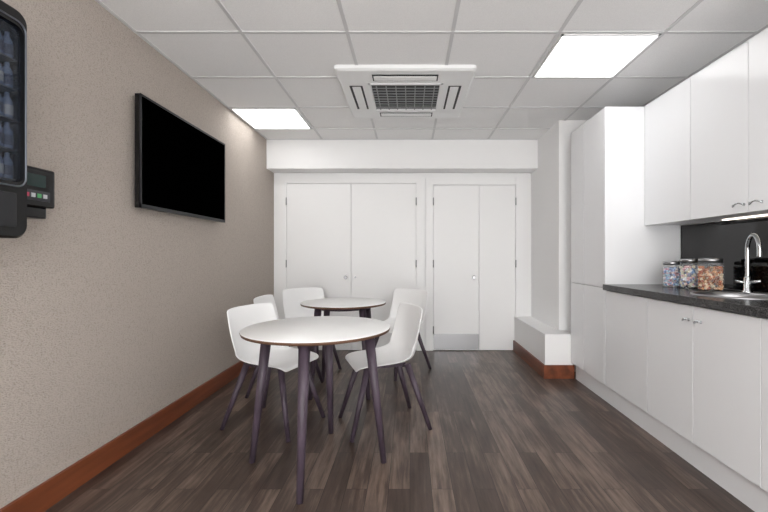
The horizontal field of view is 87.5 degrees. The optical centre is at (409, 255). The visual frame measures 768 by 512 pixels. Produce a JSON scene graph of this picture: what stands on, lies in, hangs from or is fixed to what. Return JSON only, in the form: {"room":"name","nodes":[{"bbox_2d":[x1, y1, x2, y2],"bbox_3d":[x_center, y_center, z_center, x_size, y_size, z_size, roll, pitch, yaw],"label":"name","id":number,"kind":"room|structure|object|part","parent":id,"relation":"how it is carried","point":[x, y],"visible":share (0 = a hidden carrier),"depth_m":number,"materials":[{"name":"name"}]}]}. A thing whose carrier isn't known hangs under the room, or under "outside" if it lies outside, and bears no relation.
{"room":"common room","nodes":[
{"label":"common room","id":0,"kind":"room"},
{"bbox_2d":[0,0,273,508],"bbox_3d":[-1.700,-0.100,1.675,0.100,2.483,6.550,0,0,0],"label":"wall","id":1,"kind":"structure","parent":0,"point":[113,311],"depth_m":2.17,"materials":[{"name":"paint"}]},
{"bbox_2d":[0,0,26,237],"bbox_3d":[-1.522,-0.473,1.210,0.255,0.820,0.520,0,0,0],"label":"vending machine","id":2,"kind":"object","parent":1,"relation":"attached to","point":[13,26],"depth_m":1.44,"materials":[{"name":"black plastic"}]},
{"bbox_2d":[0,32,3,53],"bbox_3d":[-1.445,-0.755,1.400,0.032,0.096,0.032,0,0,0],"label":"bottle","id":3,"kind":"object","parent":2,"relation":"on","point":[1,37],"depth_m":1.40,"materials":[{"name":"blue"}]},
{"bbox_2d":[0,63,3,84],"bbox_3d":[-1.445,-0.647,1.400,0.032,0.096,0.032,0,0,0],"label":"bottle","id":4,"kind":"object","parent":2,"relation":"on","point":[1,68],"depth_m":1.40,"materials":[{"name":"blue"}]},
{"bbox_2d":[0,94,3,114],"bbox_3d":[-1.445,-0.539,1.400,0.032,0.096,0.032,0,0,0],"label":"bottle","id":5,"kind":"object","parent":2,"relation":"on","point":[1,98],"depth_m":1.40,"materials":[{"name":"blue"}]},
{"bbox_2d":[0,124,3,145],"bbox_3d":[-1.445,-0.431,1.400,0.032,0.096,0.032,0,0,0],"label":"bottle","id":6,"kind":"object","parent":2,"relation":"on","point":[1,129],"depth_m":1.40,"materials":[{"name":"blue"}]},
{"bbox_2d":[0,155,3,176],"bbox_3d":[-1.445,-0.323,1.400,0.032,0.096,0.032,0,0,0],"label":"bottle","id":7,"kind":"object","parent":2,"relation":"on","point":[1,160],"depth_m":1.40,"materials":[{"name":"blue plastic"}]},
{"bbox_2d":[0,177,15,180],"bbox_3d":[-1.449,-0.273,1.210,0.058,0.005,0.476,0,0,0],"label":"shelf","id":8,"kind":"object","parent":2,"relation":"attached to","point":[4,178],"depth_m":1.43,"materials":[{"name":"grey"}]},
{"bbox_2d":[3,31,12,57],"bbox_3d":[-1.445,-0.755,1.435,0.032,0.096,0.032,0,0,0],"label":"bottle","id":9,"kind":"object","parent":2,"relation":"on","point":[7,35],"depth_m":1.43,"materials":[{"name":"blue"}]},
{"bbox_2d":[3,61,12,87],"bbox_3d":[-1.445,-0.647,1.435,0.032,0.096,0.032,0,0,0],"label":"bottle","id":10,"kind":"object","parent":2,"relation":"on","point":[7,65],"depth_m":1.43,"materials":[{"name":"blue"}]},
{"bbox_2d":[3,92,12,118],"bbox_3d":[-1.445,-0.539,1.435,0.032,0.096,0.032,0,0,0],"label":"bottle","id":11,"kind":"object","parent":2,"relation":"on","point":[7,96],"depth_m":1.43,"materials":[{"name":"blue"}]},
{"bbox_2d":[3,122,12,148],"bbox_3d":[-1.445,-0.431,1.435,0.032,0.096,0.032,0,0,0],"label":"bottle","id":12,"kind":"object","parent":2,"relation":"on","point":[7,126],"depth_m":1.43,"materials":[{"name":"blue"}]},
{"bbox_2d":[3,152,12,178],"bbox_3d":[-1.445,-0.323,1.435,0.032,0.096,0.032,0,0,0],"label":"bottle","id":13,"kind":"object","parent":2,"relation":"on","point":[7,156],"depth_m":1.43,"materials":[{"name":"blue plastic"}]},
{"bbox_2d":[0,52,17,61],"bbox_3d":[-1.449,-0.705,1.210,0.058,0.005,0.476,0,0,0],"label":"shelf","id":14,"kind":"object","parent":2,"relation":"attached to","point":[4,57],"depth_m":1.43,"materials":[{"name":"grey"}]},
{"bbox_2d":[0,83,17,91],"bbox_3d":[-1.449,-0.597,1.210,0.058,0.005,0.476,0,0,0],"label":"shelf","id":15,"kind":"object","parent":2,"relation":"attached to","point":[4,87],"depth_m":1.43,"materials":[{"name":"grey"}]},
{"bbox_2d":[0,114,17,121],"bbox_3d":[-1.449,-0.488,1.210,0.058,0.005,0.476,0,0,0],"label":"shelf","id":16,"kind":"object","parent":2,"relation":"attached to","point":[3,117],"depth_m":1.43,"materials":[{"name":"grey"}]},
{"bbox_2d":[0,146,17,151],"bbox_3d":[-1.449,-0.381,1.210,0.058,0.005,0.476,0,0,0],"label":"shelf","id":17,"kind":"object","parent":2,"relation":"attached to","point":[2,148],"depth_m":1.43,"materials":[{"name":"grey"}]},
{"bbox_2d":[27,165,54,218],"bbox_3d":[-1.573,-0.261,1.583,0.155,0.215,0.224,0,0,0],"label":"card reader","id":18,"kind":"object","parent":1,"relation":"attached to","point":[40,182],"visible":0.41,"depth_m":1.62,"materials":[{"name":"black plastic"}]},
{"bbox_2d":[0,361,249,511],"bbox_3d":[-1.641,1.079,1.625,0.018,0.125,6.450,0,0,0],"label":"baseboard","id":19,"kind":"structure","parent":1,"relation":"attached to","point":[48,493],"depth_m":2.17,"materials":[{"name":"brown wood"}]},
{"bbox_2d":[135,93,224,222],"bbox_3d":[-1.618,-0.623,2.895,0.064,0.674,1.080,0,0,0],"label":"television","id":20,"kind":"object","parent":1,"relation":"attached to","point":[180,167],"visible":1,"depth_m":2.71,"materials":[{"name":"black plastic"}]},
{"bbox_2d":[45,350,754,511],"bbox_3d":[0.220,1.192,1.675,3.940,0.100,6.550,0,0,0],"label":"floor","id":21,"kind":"structure","parent":0,"point":[504,436],"depth_m":2.29,"materials":[{"name":"brown wood"}]},
{"bbox_2d":[220,303,325,442],"bbox_3d":[-0.925,0.745,2.732,0.550,0.803,0.464,0,0,20],"label":"dining chair","id":22,"kind":"object","parent":21,"relation":"on","point":[284,359],"visible":0.72,"depth_m":2.71,"materials":[{"name":"white plastic"}]},
{"bbox_3d":[-1.158,0.928,2.648,0.190,0.437,0.044,0,0,-16],"label":"leg","id":23,"kind":"part","parent":22,"relation":"part of","materials":[{"name":"brown wood"}]},
{"bbox_3d":[-1.056,0.928,2.941,0.044,0.437,0.190,0,0,-40],"label":"leg","id":24,"kind":"part","parent":22,"relation":"part of","materials":[{"name":"brown wood"}]},
{"bbox_3d":[-0.789,0.928,2.521,0.044,0.437,0.182,0,0,-38],"label":"leg","id":25,"kind":"part","parent":22,"relation":"part of","materials":[{"name":"brown wood"}]},
{"bbox_3d":[-0.687,0.928,2.814,0.182,0.437,0.044,0,0,-18],"label":"leg","id":26,"kind":"part","parent":22,"relation":"part of","materials":[{"name":"brown wood"}]},
{"bbox_2d":[245,295,323,397],"bbox_3d":[-1.055,0.745,3.420,0.550,0.803,0.464,0,0,0],"label":"dining chair","id":27,"kind":"object","parent":21,"relation":"on","point":[264,298],"visible":0.19,"depth_m":3.48,"materials":[{"name":"white plastic"}]},
{"bbox_3d":[-1.250,0.928,3.268,0.190,0.437,0.044,0,0,-30],"label":"leg","id":28,"kind":"part","parent":27,"relation":"part of","materials":[{"name":"brown wood"}]},
{"bbox_3d":[-0.860,0.928,3.578,0.182,0.437,0.044,0,0,-38],"label":"leg","id":29,"kind":"part","parent":27,"relation":"part of","materials":[{"name":"brown wood"}]},
{"bbox_2d":[282,287,341,368],"bbox_3d":[-1.023,0.745,4.124,0.464,0.803,0.550,0,0,-38],"label":"dining chair","id":30,"kind":"object","parent":21,"relation":"on","point":[292,298],"visible":0.35,"depth_m":4.25,"materials":[{"name":"white plastic"}]},
{"bbox_3d":[-0.778,0.928,4.068,0.182,0.437,0.044,0,0,14],"label":"leg","id":31,"kind":"part","parent":30,"relation":"part of","materials":[{"name":"brown wood"}]},
{"bbox_2d":[239,316,389,504],"bbox_3d":[-0.510,0.768,2.215,0.800,0.752,0.800,0,0,0],"label":"round table","id":32,"kind":"object","parent":21,"relation":"on","point":[304,333],"visible":1,"depth_m":2.16,"materials":[{"name":"white laminate"}]},
{"bbox_3d":[-0.826,0.777,2.215,0.130,0.733,0.058,0,0,0],"label":"leg","id":33,"kind":"part","parent":32,"relation":"part of","materials":[{"name":"brown wood"}]},
{"bbox_3d":[-0.510,0.777,1.899,0.058,0.733,0.130,0,0,0],"label":"leg","id":34,"kind":"part","parent":32,"relation":"part of","materials":[{"name":"brown wood"}]},
{"bbox_3d":[-0.510,0.777,2.531,0.058,0.733,0.130,0,0,0],"label":"leg","id":35,"kind":"part","parent":32,"relation":"part of","materials":[{"name":"brown wood"}]},
{"bbox_3d":[-0.194,0.777,2.215,0.130,0.733,0.058,0,0,0],"label":"leg","id":36,"kind":"part","parent":32,"relation":"part of","materials":[{"name":"brown wood"}]},
{"bbox_2d":[300,298,385,399],"bbox_3d":[-0.565,0.768,3.420,0.720,0.752,0.720,0,0,-45],"label":"round table","id":37,"kind":"object","parent":21,"relation":"on","point":[363,305],"visible":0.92,"depth_m":3.23,"materials":[{"name":"white laminate"}]},
{"bbox_3d":[-0.766,0.777,3.219,0.121,0.733,0.058,0,0,-45],"label":"leg","id":38,"kind":"part","parent":37,"relation":"part of","materials":[{"name":"brown wood"}]},
{"bbox_3d":[-0.766,0.777,3.621,0.058,0.733,0.121,0,0,-45],"label":"leg","id":39,"kind":"part","parent":37,"relation":"part of","materials":[{"name":"brown wood"}]},
{"bbox_3d":[-0.565,0.428,3.420,0.470,0.028,0.470,0,0,-45],"label":"sub frame","id":40,"kind":"part","parent":37,"relation":"part of","materials":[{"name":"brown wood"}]},
{"bbox_3d":[-0.364,0.777,3.219,0.058,0.733,0.121,0,0,-45],"label":"leg","id":41,"kind":"part","parent":37,"relation":"part of","materials":[{"name":"brown wood"}]},
{"bbox_3d":[-0.364,0.777,3.621,0.121,0.733,0.058,0,0,-45],"label":"leg","id":42,"kind":"part","parent":37,"relation":"part of","materials":[{"name":"brown wood"}]},
{"bbox_2d":[338,303,431,442],"bbox_3d":[-0.180,0.745,2.732,0.550,0.803,0.464,0,0,-20],"label":"dining chair","id":43,"kind":"object","parent":21,"relation":"on","point":[401,348],"visible":0.94,"depth_m":2.78,"materials":[{"name":"white plastic"}]},
{"bbox_3d":[-0.418,0.928,2.814,0.182,0.437,0.044,0,0,18],"label":"leg","id":44,"kind":"part","parent":43,"relation":"part of","materials":[{"name":"brown wood"}]},
{"bbox_3d":[-0.316,0.928,2.521,0.044,0.437,0.182,0,0,38],"label":"leg","id":45,"kind":"part","parent":43,"relation":"part of","materials":[{"name":"brown wood"}]},
{"bbox_3d":[-0.185,0.728,2.730,0.260,0.028,0.200,0,0,-20],"label":"seat frame","id":46,"kind":"part","parent":43,"relation":"part of","materials":[{"name":"white plastic"}]},
{"bbox_3d":[-0.049,0.928,2.941,0.044,0.437,0.190,0,0,40],"label":"leg","id":47,"kind":"part","parent":43,"relation":"part of","materials":[{"name":"brown wood"}]},
{"bbox_3d":[0.053,0.928,2.648,0.190,0.437,0.044,0,0,16],"label":"leg","id":48,"kind":"part","parent":43,"relation":"part of","materials":[{"name":"brown wood"}]},
{"bbox_2d":[375,288,430,380],"bbox_3d":[-0.117,0.745,3.984,0.464,0.803,0.550,0,0,40],"label":"dining chair","id":49,"kind":"object","parent":21,"relation":"on","point":[417,297],"visible":0.44,"depth_m":4.12,"materials":[{"name":"white plastic"}]},
{"bbox_3d":[-0.129,0.928,3.733,0.044,0.437,0.182,0,0,8],"label":"leg","id":50,"kind":"part","parent":49,"relation":"part of","materials":[{"name":"brown wood"}]},
{"bbox_3d":[0.127,0.928,4.028,0.190,0.437,0.044,0,0,-14],"label":"leg","id":51,"kind":"part","parent":49,"relation":"part of","materials":[{"name":"brown wood"}]},
{"bbox_2d":[571,107,679,404],"bbox_3d":[1.789,-0.003,3.400,0.578,2.290,0.660,0,0,0],"label":"tall cabinet","id":52,"kind":"object","parent":21,"relation":"on","point":[611,242],"visible":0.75,"depth_m":3.08,"materials":[{"name":"white laminate"}]},
{"bbox_3d":[1.510,-0.452,3.595,0.019,1.387,0.271,0,0,0],"label":"door","id":53,"kind":"part","parent":52,"relation":"part of","materials":[{"name":"white"}]},
{"bbox_3d":[1.510,0.620,3.595,0.019,0.745,0.271,0,0,0],"label":"door","id":54,"kind":"part","parent":52,"relation":"part of","materials":[{"name":"white laminate"}]},
{"bbox_3d":[1.510,-0.452,3.275,0.019,1.387,0.360,0,0,0],"label":"door","id":55,"kind":"part","parent":52,"relation":"part of","materials":[{"name":"white"}]},
{"bbox_3d":[1.510,0.620,3.275,0.019,0.745,0.360,0,0,0],"label":"door","id":56,"kind":"part","parent":52,"relation":"part of","materials":[{"name":"white"}]},
{"bbox_3d":[1.789,-0.078,3.083,0.578,2.140,0.018,0,0,0],"label":"panel","id":57,"kind":"part","parent":52,"relation":"part of","materials":[{"name":"white laminate"}]},
{"bbox_2d":[606,291,767,511],"bbox_3d":[1.774,0.702,1.765,0.607,0.880,2.610,0,0,0],"label":"base cabinet","id":58,"kind":"object","parent":21,"relation":"on","point":[694,378],"visible":0.98,"depth_m":2.09,"materials":[{"name":"white wood"}]},
{"bbox_3d":[1.510,0.629,2.801,0.019,0.726,0.538,0,0,0],"label":"door","id":59,"kind":"part","parent":58,"relation":"part of","materials":[{"name":"white"}]},
{"bbox_3d":[1.510,0.629,2.325,0.019,0.726,0.406,0,0,0],"label":"door","id":60,"kind":"part","parent":58,"relation":"part of","materials":[{"name":"white"}]},
{"bbox_2d":[603,284,767,318],"bbox_3d":[1.779,0.238,1.766,0.598,0.043,2.612,0,0,0],"label":"countertop","id":61,"kind":"structure","parent":58,"relation":"on","point":[751,307],"depth_m":2.18,"materials":[{"name":"stone"}]},
{"bbox_2d":[663,261,679,286],"bbox_3d":[1.830,0.127,2.800,0.112,0.180,0.112,0,0,0],"label":"jar","id":62,"kind":"object","parent":61,"relation":"on","point":[671,273],"visible":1,"depth_m":2.77,"materials":[{"name":"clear glass"}]},
{"bbox_3d":[1.830,0.050,2.800,0.101,0.025,0.101,0,0,0],"label":"lid","id":63,"kind":"part","parent":62,"relation":"part of","materials":[{"name":"silver metal"}]},
{"bbox_2d":[679,259,698,287],"bbox_3d":[1.875,0.117,2.685,0.120,0.200,0.120,0,0,0],"label":"jar","id":64,"kind":"object","parent":61,"relation":"on","point":[690,277],"visible":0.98,"depth_m":2.65,"materials":[{"name":"clear glass"}]},
{"bbox_3d":[1.875,0.031,2.685,0.108,0.028,0.108,0,0,0],"label":"lid","id":65,"kind":"part","parent":64,"relation":"part of","materials":[{"name":"silver metal"}]},
{"bbox_2d":[697,258,723,289],"bbox_3d":[1.900,0.115,2.530,0.144,0.205,0.144,0,0,0],"label":"jar","id":66,"kind":"object","parent":61,"relation":"on","point":[704,273],"visible":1,"depth_m":2.50,"materials":[{"name":"clear glass"}]},
{"bbox_3d":[1.900,0.026,2.530,0.130,0.029,0.130,0,0,0],"label":"lid","id":67,"kind":"part","parent":66,"relation":"part of","materials":[{"name":"silver metal"}]},
{"bbox_2d":[690,291,767,299],"bbox_3d":[1.800,0.293,2.200,0.424,0.164,0.424,0,0,0],"label":"sink","id":68,"kind":"object","parent":61,"relation":"in","point":[722,294],"visible":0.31,"depth_m":2.32,"materials":[{"name":"silver metal"}]},
{"bbox_2d":[734,233,761,293],"bbox_3d":[1.947,0.044,2.272,0.092,0.346,0.188,0,0,0],"label":"tap","id":69,"kind":"object","parent":61,"relation":"on","point":[747,283],"visible":0.99,"depth_m":2.31,"materials":[{"name":"silver metal"}]},
{"bbox_3d":[1.939,-0.001,2.260,0.023,0.256,0.173,0,0,20],"label":"spout","id":70,"kind":"part","parent":69,"relation":"part of","materials":[{"name":"silver metal"}]},
{"bbox_3d":[1.976,0.151,2.296,0.020,0.032,0.076,0,0,-18],"label":"lever","id":71,"kind":"part","parent":69,"relation":"part of","materials":[{"name":"silver metal"}]},
{"bbox_3d":[1.510,0.629,1.915,0.019,0.726,0.406,0,0,0],"label":"door","id":72,"kind":"part","parent":58,"relation":"part of","materials":[{"name":"white wood"}]},
{"bbox_3d":[1.510,0.629,1.505,0.019,0.726,0.406,0,0,0],"label":"door","id":73,"kind":"part","parent":58,"relation":"part of","materials":[{"name":"white"}]},
{"bbox_2d":[274,173,530,349],"bbox_3d":[0.220,-0.100,4.900,3.740,2.483,0.100,0,0,0],"label":"wall","id":74,"kind":"structure","parent":0,"point":[526,176],"depth_m":4.85,"materials":[{"name":"white paint"}]},
{"bbox_2d":[287,184,350,349],"bbox_3d":[-1.100,0.130,4.838,0.774,2.008,0.021,0,0,0],"label":"leaf","id":75,"kind":"object","parent":74,"relation":"attached to","point":[318,215],"visible":0.78,"depth_m":4.83,"materials":[{"name":"white wood"}]},
{"bbox_2d":[279,176,423,350],"bbox_3d":[-0.708,0.087,4.835,1.745,2.110,0.030,0,0,0],"label":"trim","id":76,"kind":"structure","parent":74,"relation":"attached to","point":[283,180],"depth_m":4.82,"materials":[{"name":"white"}]},
{"bbox_2d":[351,184,415,349],"bbox_3d":[-0.318,0.130,4.838,0.779,2.008,0.021,0,0,0],"label":"leaf","id":77,"kind":"object","parent":74,"relation":"attached to","point":[383,216],"visible":0.76,"depth_m":4.83,"materials":[{"name":"white wood"}]},
{"bbox_2d":[434,185,478,333],"bbox_3d":[0.557,0.140,4.838,0.545,1.988,0.021,0,0,0],"label":"leaf","id":78,"kind":"object","parent":74,"relation":"attached to","point":[456,207],"visible":1,"depth_m":4.83,"materials":[{"name":"white wood"}]},
{"bbox_2d":[434,334,478,349],"bbox_3d":[0.559,1.036,4.826,0.538,0.188,0.004,0,0,0],"label":"kick plate","id":79,"kind":"object","parent":78,"relation":"attached to","point":[441,341],"visible":1,"depth_m":4.82,"materials":[{"name":"silver metal"}]},
{"bbox_2d":[426,177,522,350],"bbox_3d":[0.778,0.097,4.835,1.173,2.090,0.030,0,0,0],"label":"trim","id":80,"kind":"structure","parent":74,"relation":"attached to","point":[430,181],"depth_m":4.82,"materials":[{"name":"white"}]},
{"bbox_2d":[479,185,514,349],"bbox_3d":[1.054,0.140,4.838,0.436,1.988,0.021,0,0,0],"label":"leaf","id":81,"kind":"object","parent":74,"relation":"attached to","point":[496,202],"visible":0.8,"depth_m":4.83,"materials":[{"name":"white wood"}]},
{"bbox_2d":[267,139,537,172],"bbox_3d":[-0.087,-1.174,4.725,3.125,0.335,0.250,0,0,0],"label":"bulkhead","id":82,"kind":"object","parent":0,"point":[283,156],"depth_m":4.60,"materials":[{"name":"white paint"}]},
{"bbox_2d":[99,0,767,138],"bbox_3d":[0.220,-1.391,1.675,3.940,0.100,6.550,0,0,0],"label":"ceiling","id":83,"kind":"structure","parent":0,"point":[199,55],"depth_m":2.58,"materials":[{"name":"tile"}]},
{"bbox_2d":[230,108,310,128],"bbox_3d":[-1.330,-1.335,3.908,0.590,0.011,0.575,0,0,0],"label":"frame","id":84,"kind":"object","parent":83,"relation":"attached to","point":[232,109],"visible":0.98,"depth_m":3.63,"materials":[{"name":"white paint"}]},
{"bbox_2d":[234,110,309,128],"bbox_3d":[-1.330,-1.335,3.908,0.566,0.007,0.551,0,0,0],"label":"diffuser","id":85,"kind":"object","parent":84,"relation":"attached to","point":[259,119],"visible":0.93,"depth_m":3.90,"materials":[{"name":"white plastic"}]},
{"bbox_2d":[334,65,475,117],"bbox_3d":[-0.035,-1.320,3.310,1.010,0.043,1.010,0,0,0],"label":"air conditioner","id":86,"kind":"object","parent":83,"relation":"attached to","point":[369,91],"depth_m":3.15,"materials":[{"name":"white plastic"}]},
{"bbox_2d":[95,0,767,139],"bbox_3d":[0.220,-1.339,1.500,3.740,0.006,6.200,0,0,0],"label":"grid","id":87,"kind":"object","parent":83,"relation":"attached to","point":[347,32],"visible":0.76,"depth_m":2.44,"materials":[{"name":"silver metal"}]},
{"bbox_2d":[533,34,660,77],"bbox_3d":[1.214,-1.335,2.697,0.598,0.011,0.575,0,0,0],"label":"frame","id":88,"kind":"object","parent":83,"relation":"attached to","point":[561,35],"visible":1,"depth_m":2.51,"materials":[{"name":"white paint"}]},
{"bbox_2d":[535,36,656,76],"bbox_3d":[1.214,-1.335,2.697,0.574,0.007,0.551,0,0,0],"label":"diffuser","id":89,"kind":"object","parent":88,"relation":"attached to","point":[573,56],"visible":1,"depth_m":2.66,"materials":[{"name":"white plastic"}]},
{"bbox_2d":[531,120,587,371],"bbox_3d":[1.780,-0.100,4.400,0.620,2.483,0.900,0,0,0],"label":"wall","id":90,"kind":"structure","parent":0,"point":[551,182],"depth_m":4.10,"materials":[{"name":"white paint"}]},
{"bbox_2d":[514,316,573,364],"bbox_3d":[1.395,0.937,4.293,0.270,0.410,1.115,0,0,0],"label":"wall boxing","id":91,"kind":"structure","parent":90,"relation":"attached to","point":[550,345],"depth_m":3.86,"materials":[{"name":"white paint"}]},
{"bbox_2d":[513,340,574,378],"bbox_3d":[1.387,1.079,4.285,0.285,0.125,1.130,0,0,0],"label":"baseboard","id":92,"kind":"structure","parent":91,"relation":"attached to","point":[545,371],"depth_m":3.72,"materials":[{"name":"brown wood"}]},
{"bbox_2d":[644,27,767,292],"bbox_3d":[2.140,-0.100,1.675,0.100,2.483,6.550,0,0,0],"label":"wall","id":93,"kind":"structure","parent":0,"point":[767,27],"depth_m":2.91,"materials":[{"name":"white paint"}]},
{"bbox_2d":[645,28,767,225],"bbox_3d":[1.924,-0.689,1.766,0.308,0.918,2.612,0,0,0],"label":"upper cabinet","id":94,"kind":"object","parent":93,"relation":"attached to","point":[706,137],"visible":1,"depth_m":2.39,"materials":[{"name":"white"}]},
{"bbox_3d":[1.810,-0.691,2.821,0.019,0.915,0.498,0,0,0],"label":"door","id":95,"kind":"part","parent":94,"relation":"part of","materials":[{"name":"white"}]},
{"bbox_3d":[1.810,-0.691,2.350,0.019,0.915,0.436,0,0,0],"label":"door","id":96,"kind":"part","parent":94,"relation":"part of","materials":[{"name":"white"}]},
{"bbox_2d":[722,214,767,220],"bbox_3d":[2.038,-0.234,1.630,0.020,0.008,1.940,0,0,0],"label":"light","id":97,"kind":"object","parent":94,"relation":"attached to","point":[760,215],"depth_m":2.41,"materials":[{"name":"beige plastic"}]},
{"bbox_3d":[1.810,-0.691,1.910,0.019,0.915,0.436,0,0,0],"label":"door","id":98,"kind":"part","parent":94,"relation":"part of","materials":[{"name":"white"}]},
{"bbox_2d":[681,216,767,292],"bbox_3d":[2.086,-0.009,1.766,0.008,0.448,2.612,0,0,0],"label":"backsplash","id":99,"kind":"structure","parent":93,"relation":"attached to","point":[726,240],"depth_m":2.59,"materials":[{"name":"black glass"}]}
]}

